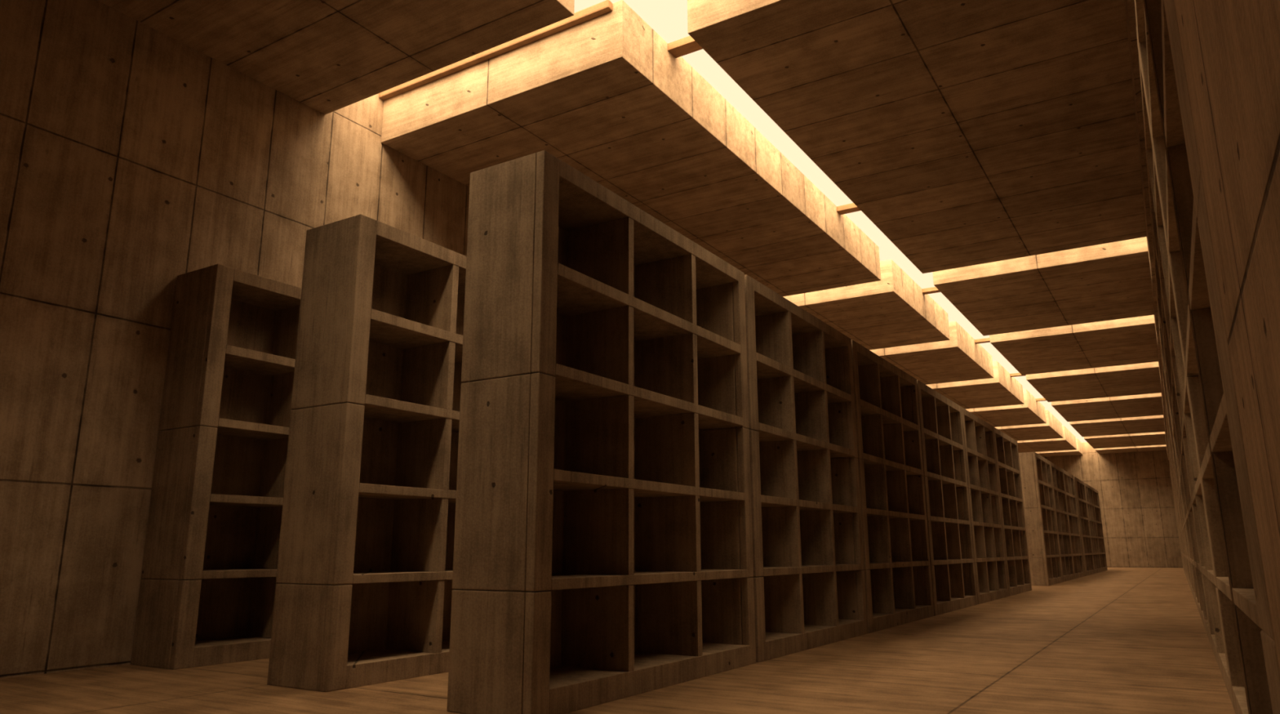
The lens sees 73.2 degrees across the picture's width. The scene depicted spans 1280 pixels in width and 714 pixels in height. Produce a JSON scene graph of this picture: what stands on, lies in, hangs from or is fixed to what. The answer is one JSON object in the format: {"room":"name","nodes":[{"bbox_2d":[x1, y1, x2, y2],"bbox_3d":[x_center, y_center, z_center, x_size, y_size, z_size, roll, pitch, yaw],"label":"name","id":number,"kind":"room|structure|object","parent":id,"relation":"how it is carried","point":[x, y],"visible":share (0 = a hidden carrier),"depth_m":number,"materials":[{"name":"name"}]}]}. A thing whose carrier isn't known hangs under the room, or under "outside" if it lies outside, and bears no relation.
{"room":"library","nodes":[
{"label":"library","id":0,"kind":"room"},
{"bbox_2d":[0,0,469,679],"bbox_3d":[7.319,3.926,30.898,0.600,8.212,69.960,-8,-15,31],"label":"wall","id":1,"kind":"structure","parent":0,"point":[134,159],"depth_m":9.59,"materials":[{"name":"concrete"}]},
{"bbox_2d":[97,0,574,114],"bbox_3d":[-5.874,-5.300,6.436,4.472,0.833,12.080,-8,-15,31],"label":"ceiling","id":2,"kind":"structure","parent":0,"point":[328,56],"depth_m":10.53,"materials":[{"name":"concrete"}]},
{"bbox_2d":[0,567,1235,713],"bbox_3d":[12.655,7.367,26.718,13.157,0.360,71.160,-8,-15,31],"label":"floor","id":3,"kind":"structure","parent":0,"point":[1115,640],"depth_m":8.34,"materials":[{"name":"wood"}]},
{"bbox_2d":[130,263,301,670],"bbox_3d":[-4.169,1.485,11.193,0.824,4.420,3.835,-8,-15,31],"label":"bookcase","id":4,"kind":"object","parent":3,"relation":"on","point":[210,565],"visible":0.38,"depth_m":10.00,"materials":[{"name":"brown wood"}]},
{"bbox_2d":[266,213,466,692],"bbox_3d":[-2.060,1.154,9.744,0.824,4.420,3.835,-8,-15,31],"label":"bookcase","id":5,"kind":"object","parent":3,"relation":"on","point":[363,589],"visible":0.48,"depth_m":8.63,"materials":[{"name":"brown wood"}]},
{"bbox_2d":[446,150,755,713],"bbox_3d":[-0.114,0.850,8.409,0.824,4.420,3.835,-8,-15,31],"label":"bookcase","id":6,"kind":"object","parent":3,"relation":"on","point":[603,539],"visible":1,"depth_m":7.67,"materials":[{"name":"brown wood"}]},
{"bbox_2d":[744,275,867,662],"bbox_3d":[1.950,1.567,11.633,0.824,4.420,3.835,-8,-15,31],"label":"bookcase","id":7,"kind":"object","parent":3,"relation":"on","point":[809,580],"visible":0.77,"depth_m":11.49,"materials":[{"name":"brown wood"}]},
{"bbox_2d":[851,339,933,633],"bbox_3d":[4.014,2.284,14.858,0.824,4.420,3.835,-8,-15,31],"label":"bookcase","id":8,"kind":"object","parent":3,"relation":"on","point":[897,563],"visible":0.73,"depth_m":14.82,"materials":[{"name":"brown wood"}]},
{"bbox_2d":[916,379,977,616],"bbox_3d":[6.078,3.000,18.083,0.824,4.420,3.835,-8,-15,31],"label":"bookcase","id":9,"kind":"object","parent":3,"relation":"on","point":[953,582],"visible":0.59,"depth_m":18.10,"materials":[{"name":"brown wood"}]},
{"bbox_2d":[960,407,1008,604],"bbox_3d":[8.142,3.717,21.307,0.824,4.420,3.835,-8,-15,31],"label":"bookcase","id":10,"kind":"object","parent":3,"relation":"on","point":[989,560],"visible":0.56,"depth_m":21.33,"materials":[{"name":"brown wood"}]},
{"bbox_2d":[993,426,1031,596],"bbox_3d":[10.206,4.434,24.532,0.824,4.420,3.835,-8,-15,31],"label":"bookcase","id":11,"kind":"object","parent":3,"relation":"on","point":[1012,512],"visible":0.51,"depth_m":24.58,"materials":[{"name":"brown wood"}]},
{"bbox_2d":[1018,452,1062,586],"bbox_3d":[14.133,5.799,30.669,0.824,4.420,3.835,-8,-15,31],"label":"bookcase","id":12,"kind":"object","parent":3,"relation":"on","point":[1042,541],"visible":0.84,"depth_m":29.33,"materials":[{"name":"brown wood"}]},
{"bbox_2d":[1049,462,1075,582],"bbox_3d":[16.197,6.516,33.893,0.824,4.420,3.835,-8,-15,31],"label":"bookcase","id":13,"kind":"object","parent":3,"relation":"on","point":[1057,475],"visible":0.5,"depth_m":33.98,"materials":[{"name":"brown wood"}]},
{"bbox_2d":[1062,470,1084,578],"bbox_3d":[18.261,7.233,37.118,0.824,4.420,3.835,-8,-15,31],"label":"bookcase","id":14,"kind":"object","parent":3,"relation":"on","point":[1075,540],"visible":0.42,"depth_m":37.21,"materials":[{"name":"brown wood"}]},
{"bbox_2d":[1073,476,1094,576],"bbox_3d":[20.625,8.054,40.812,0.824,4.420,4.555,-8,-15,31],"label":"bookcase","id":15,"kind":"object","parent":3,"relation":"on","point":[1081,500],"visible":0.43,"depth_m":40.73,"materials":[{"name":"brown wood"}]},
{"bbox_2d":[1084,483,1101,573],"bbox_3d":[22.880,8.837,44.334,0.824,4.420,3.835,-8,-15,31],"label":"bookcase","id":16,"kind":"object","parent":3,"relation":"on","point":[1091,510],"visible":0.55,"depth_m":44.45,"materials":[{"name":"brown wood"}]},
{"bbox_2d":[1092,488,1107,572],"bbox_3d":[24.944,9.554,47.559,0.824,4.420,3.835,-8,-15,31],"label":"bookcase","id":17,"kind":"object","parent":3,"relation":"on","point":[1102,554],"visible":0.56,"depth_m":47.68,"materials":[{"name":"brown wood"}]},
{"bbox_2d":[1168,449,1185,573],"bbox_3d":[25.472,7.215,40.082,0.830,5.712,4.644,-8,-15,30],"label":"bookcase","id":18,"kind":"object","parent":3,"relation":"on","point":[1168,450],"visible":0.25,"depth_m":40.72,"materials":[{"name":"brown wood"}]},
{"bbox_2d":[1168,460,1184,571],"bbox_3d":[27.901,8.083,43.987,0.830,5.712,4.644,-8,-15,30],"label":"bookcase","id":19,"kind":"object","parent":3,"relation":"on","point":[1169,460],"visible":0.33,"depth_m":44.62,"materials":[{"name":"brown wood"}]},
{"bbox_2d":[1169,469,1183,568],"bbox_3d":[30.331,8.952,47.891,0.830,5.712,4.644,-8,-15,30],"label":"bookcase","id":20,"kind":"object","parent":3,"relation":"on","point":[1170,469],"visible":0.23,"depth_m":48.49,"materials":[{"name":"brown wood"}]},
{"bbox_2d":[1169,472,1183,568],"bbox_3d":[32.761,9.820,51.795,0.830,5.712,4.644,-8,-15,30],"label":"bookcase","id":21,"kind":"object","parent":3,"relation":"on","point":[1170,473],"visible":0.12,"depth_m":52.43,"materials":[{"name":"brown wood"}]},
{"bbox_2d":[1167,439,1186,577],"bbox_3d":[23.042,6.347,36.178,0.830,5.712,4.644,-8,-15,30],"label":"bookcase","id":22,"kind":"object","parent":3,"relation":"on","point":[1167,439],"visible":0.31,"depth_m":36.72,"materials":[{"name":"brown wood"}]},
{"bbox_2d":[1164,406,1190,586],"bbox_3d":[18.182,4.610,28.369,0.830,5.712,4.644,-8,-15,30],"label":"bookcase","id":23,"kind":"object","parent":3,"relation":"on","point":[1165,406],"visible":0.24,"depth_m":28.91,"materials":[{"name":"brown wood"}]},
{"bbox_2d":[1166,426,1188,582],"bbox_3d":[20.612,5.479,32.274,0.830,5.712,4.644,-8,-15,30],"label":"bookcase","id":24,"kind":"object","parent":3,"relation":"on","point":[1166,427],"visible":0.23,"depth_m":32.87,"materials":[{"name":"brown wood"}]},
{"bbox_2d":[1163,383,1192,594],"bbox_3d":[15.752,3.742,24.465,0.830,5.712,4.644,-8,-15,30],"label":"bookcase","id":25,"kind":"object","parent":3,"relation":"on","point":[1187,560],"visible":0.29,"depth_m":24.97,"materials":[{"name":"brown wood"}]},
{"bbox_2d":[1160,351,1196,604],"bbox_3d":[13.322,2.874,20.561,0.830,5.712,4.644,-8,-15,30],"label":"bookcase","id":26,"kind":"object","parent":3,"relation":"on","point":[1163,375],"visible":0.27,"depth_m":21.03,"materials":[{"name":"brown wood"}]},
{"bbox_2d":[1156,297,1202,621],"bbox_3d":[10.892,2.006,16.656,0.830,5.712,4.644,-8,-15,30],"label":"bookcase","id":27,"kind":"object","parent":3,"relation":"on","point":[1193,567],"visible":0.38,"depth_m":17.08,"materials":[{"name":"brown wood"}]},
{"bbox_2d":[1150,212,1212,648],"bbox_3d":[8.462,1.137,12.752,0.830,5.712,4.644,-8,-15,30],"label":"bookcase","id":28,"kind":"object","parent":3,"relation":"on","point":[1158,289],"visible":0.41,"depth_m":13.07,"materials":[{"name":"brown wood"}]},
{"bbox_2d":[1137,39,1234,709],"bbox_3d":[6.032,0.269,8.848,0.830,5.712,4.644,-8,-15,30],"label":"bookcase","id":29,"kind":"object","parent":3,"relation":"on","point":[1210,587],"visible":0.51,"depth_m":9.03,"materials":[{"name":"brown wood"}]},
{"bbox_2d":[1134,0,1279,713],"bbox_3d":[3.602,-0.599,4.943,0.830,5.712,4.644,-8,-15,30],"label":"bookcase","id":30,"kind":"object","parent":3,"relation":"on","point":[1242,592],"visible":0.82,"depth_m":4.81,"materials":[{"name":"brown wood"}]},
{"bbox_2d":[381,0,880,297],"bbox_3d":[0.831,-2.971,16.912,4.472,0.833,11.159,-8,-15,31],"label":"ceiling","id":31,"kind":"structure","parent":0,"point":[605,95],"depth_m":13.43,"materials":[{"name":"concrete"}]},
{"bbox_2d":[378,0,613,100],"bbox_3d":[-2.216,-4.347,12.364,4.328,0.120,0.107,-8,-15,31],"label":"beam","id":32,"kind":"structure","parent":31,"relation":"attached to","point":[605,6],"depth_m":12.13,"materials":[{"name":"brown wood"}]},
{"bbox_2d":[667,35,702,57],"bbox_3d":[0.857,-4.424,12.031,0.958,0.108,0.240,-8,-15,31],"label":"crossbar","id":33,"kind":"object","parent":31,"relation":"attached to","point":[685,46],"visible":0.44,"depth_m":12.12,"materials":[{"name":"brown wood"}]},
{"bbox_2d":[836,203,860,214],"bbox_3d":[4.576,-3.132,17.843,0.958,0.108,0.240,-8,-15,31],"label":"crossbar","id":34,"kind":"object","parent":31,"relation":"attached to","point":[851,207],"visible":0.44,"depth_m":17.92,"materials":[{"name":"brown wood"}]},
{"bbox_2d":[783,259,950,350],"bbox_3d":[5.913,-1.206,24.854,4.472,0.833,5.987,-8,-15,31],"label":"ceiling","id":35,"kind":"structure","parent":0,"point":[891,311],"depth_m":23.15,"materials":[{"name":"concrete"}]},
{"bbox_2d":[921,286,940,294],"bbox_3d":[8.232,-1.862,23.555,0.958,0.108,0.240,-8,-15,31],"label":"crossbar","id":36,"kind":"object","parent":35,"relation":"attached to","point":[931,290],"visible":0.44,"depth_m":23.62,"materials":[{"name":"brown wood"}]},
{"bbox_2d":[687,0,1146,273],"bbox_3d":[5.917,-3.679,13.814,5.608,0.833,11.159,-8,-15,31],"label":"ceiling","id":37,"kind":"structure","parent":0,"point":[967,132],"depth_m":12.36,"materials":[{"name":"concrete"}]},
{"bbox_2d":[870,320,994,384],"bbox_3d":[9.626,0.084,30.654,4.472,0.833,5.987,-8,-15,31],"label":"ceiling","id":38,"kind":"structure","parent":0,"point":[959,358],"depth_m":29.11,"materials":[{"name":"concrete"}]},
{"bbox_2d":[974,337,990,343],"bbox_3d":[11.920,-0.581,29.317,0.958,0.108,0.240,-8,-15,31],"label":"crossbar","id":39,"kind":"object","parent":38,"relation":"attached to","point":[986,340],"visible":0.49,"depth_m":29.37,"materials":[{"name":"brown wood"}]},
{"bbox_2d":[925,361,1024,408],"bbox_3d":[13.338,1.374,36.455,4.472,0.833,5.987,-8,-15,31],"label":"ceiling","id":40,"kind":"structure","parent":0,"point":[1003,389],"depth_m":34.93,"materials":[{"name":"concrete"}]},
{"bbox_2d":[1009,373,1026,377],"bbox_3d":[15.608,0.700,35.079,0.958,0.108,0.240,-8,-15,31],"label":"crossbar","id":41,"kind":"object","parent":40,"relation":"attached to","point":[1015,375],"visible":0.47,"depth_m":35.12,"materials":[{"name":"orange concrete"}]},
{"bbox_2d":[965,389,1046,426],"bbox_3d":[17.051,2.664,42.256,4.472,0.833,5.987,-8,-15,31],"label":"ceiling","id":42,"kind":"structure","parent":0,"point":[1032,412],"depth_m":40.72,"materials":[{"name":"concrete"}]},
{"bbox_2d":[1035,398,1046,401],"bbox_3d":[19.359,2.003,40.941,0.958,0.108,0.240,-8,-15,31],"label":"crossbar","id":43,"kind":"object","parent":42,"relation":"attached to","point":[1037,399],"visible":0.44,"depth_m":41.00,"materials":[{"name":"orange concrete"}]},
{"bbox_2d":[994,409,1063,440],"bbox_3d":[20.764,3.953,48.057,4.472,0.833,5.987,-8,-15,31],"label":"ceiling","id":44,"kind":"structure","parent":0,"point":[1052,429],"depth_m":46.68,"materials":[{"name":"concrete"}]},
{"bbox_2d":[933,236,1154,336],"bbox_3d":[11.000,-1.914,21.756,5.608,0.833,5.987,-8,-15,31],"label":"ceiling","id":45,"kind":"structure","parent":0,"point":[1111,281],"depth_m":20.93,"materials":[{"name":"concrete"}]},
{"bbox_2d":[1017,426,1076,453],"bbox_3d":[24.476,5.243,53.857,4.472,0.833,5.987,-8,-15,31],"label":"ceiling","id":46,"kind":"structure","parent":0,"point":[1068,442],"depth_m":52.62,"materials":[{"name":"concrete"}]},
{"bbox_2d":[1035,438,1082,457],"bbox_3d":[27.298,6.223,58.267,4.472,0.833,2.626,-8,-15,31],"label":"ceiling","id":47,"kind":"structure","parent":0,"point":[1078,451],"depth_m":57.12,"materials":[{"name":"concrete"}]},
{"bbox_2d":[989,315,1158,375],"bbox_3d":[14.712,-0.624,27.556,5.608,0.833,5.987,-8,-15,31],"label":"ceiling","id":48,"kind":"structure","parent":0,"point":[1131,340],"depth_m":26.92,"materials":[{"name":"concrete"}]},
{"bbox_2d":[1026,361,1161,402],"bbox_3d":[18.425,0.666,33.357,5.608,0.833,5.987,-8,-15,31],"label":"ceiling","id":49,"kind":"structure","parent":0,"point":[1139,379],"depth_m":32.90,"materials":[{"name":"concrete"}]},
{"bbox_2d":[1051,392,1163,422],"bbox_3d":[22.137,1.955,39.158,5.608,0.833,5.987,-8,-15,31],"label":"ceiling","id":50,"kind":"structure","parent":0,"point":[1142,405],"depth_m":38.66,"materials":[{"name":"concrete"}]},
{"bbox_2d":[1043,442,1182,568],"bbox_3d":[31.337,9.678,56.862,13.157,8.212,0.600,-8,-15,31],"label":"wall","id":51,"kind":"structure","parent":0,"point":[1139,524],"depth_m":55.97,"materials":[{"name":"concrete"}]},
{"bbox_2d":[1069,415,1164,436],"bbox_3d":[25.850,3.245,44.959,5.608,0.833,5.987,-8,-15,31],"label":"ceiling","id":52,"kind":"structure","parent":0,"point":[1155,424],"depth_m":44.58,"materials":[{"name":"concrete"}]},
{"bbox_2d":[1084,431,1165,448],"bbox_3d":[29.563,4.535,50.759,5.608,0.833,5.987,-8,-15,31],"label":"ceiling","id":53,"kind":"structure","parent":0,"point":[1148,438],"depth_m":50.33,"materials":[{"name":"concrete"}]},
{"bbox_2d":[1095,444,1166,453],"bbox_3d":[32.385,5.515,55.169,5.608,0.833,2.626,-8,-15,31],"label":"ceiling","id":54,"kind":"structure","parent":0,"point":[1161,447],"depth_m":55.15,"materials":[{"name":"concrete"}]},
{"bbox_2d":[1174,0,1279,673],"bbox_3d":[0.252,-2.621,-0.315,0.885,7.375,8.322,-8,-15,30],"label":"wall","id":55,"kind":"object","parent":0,"point":[1231,48],"visible":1,"depth_m":2.18,"materials":[{"name":"brown concrete"}]},
{"bbox_3d":[19.037,3.371,28.566,0.600,8.212,61.584,-8,-15,30],"label":"wall","id":56,"kind":"structure","parent":0,"visible":0},
{"bbox_2d":[1124,0,1168,460],"bbox_3d":[18.403,0.580,29.610,0.895,0.631,61.536,-8,-15,30],"label":"trim","id":57,"kind":"structure","parent":56,"relation":"attached to","point":[1129,4],"depth_m":12.63,"materials":[{"name":"wood"}]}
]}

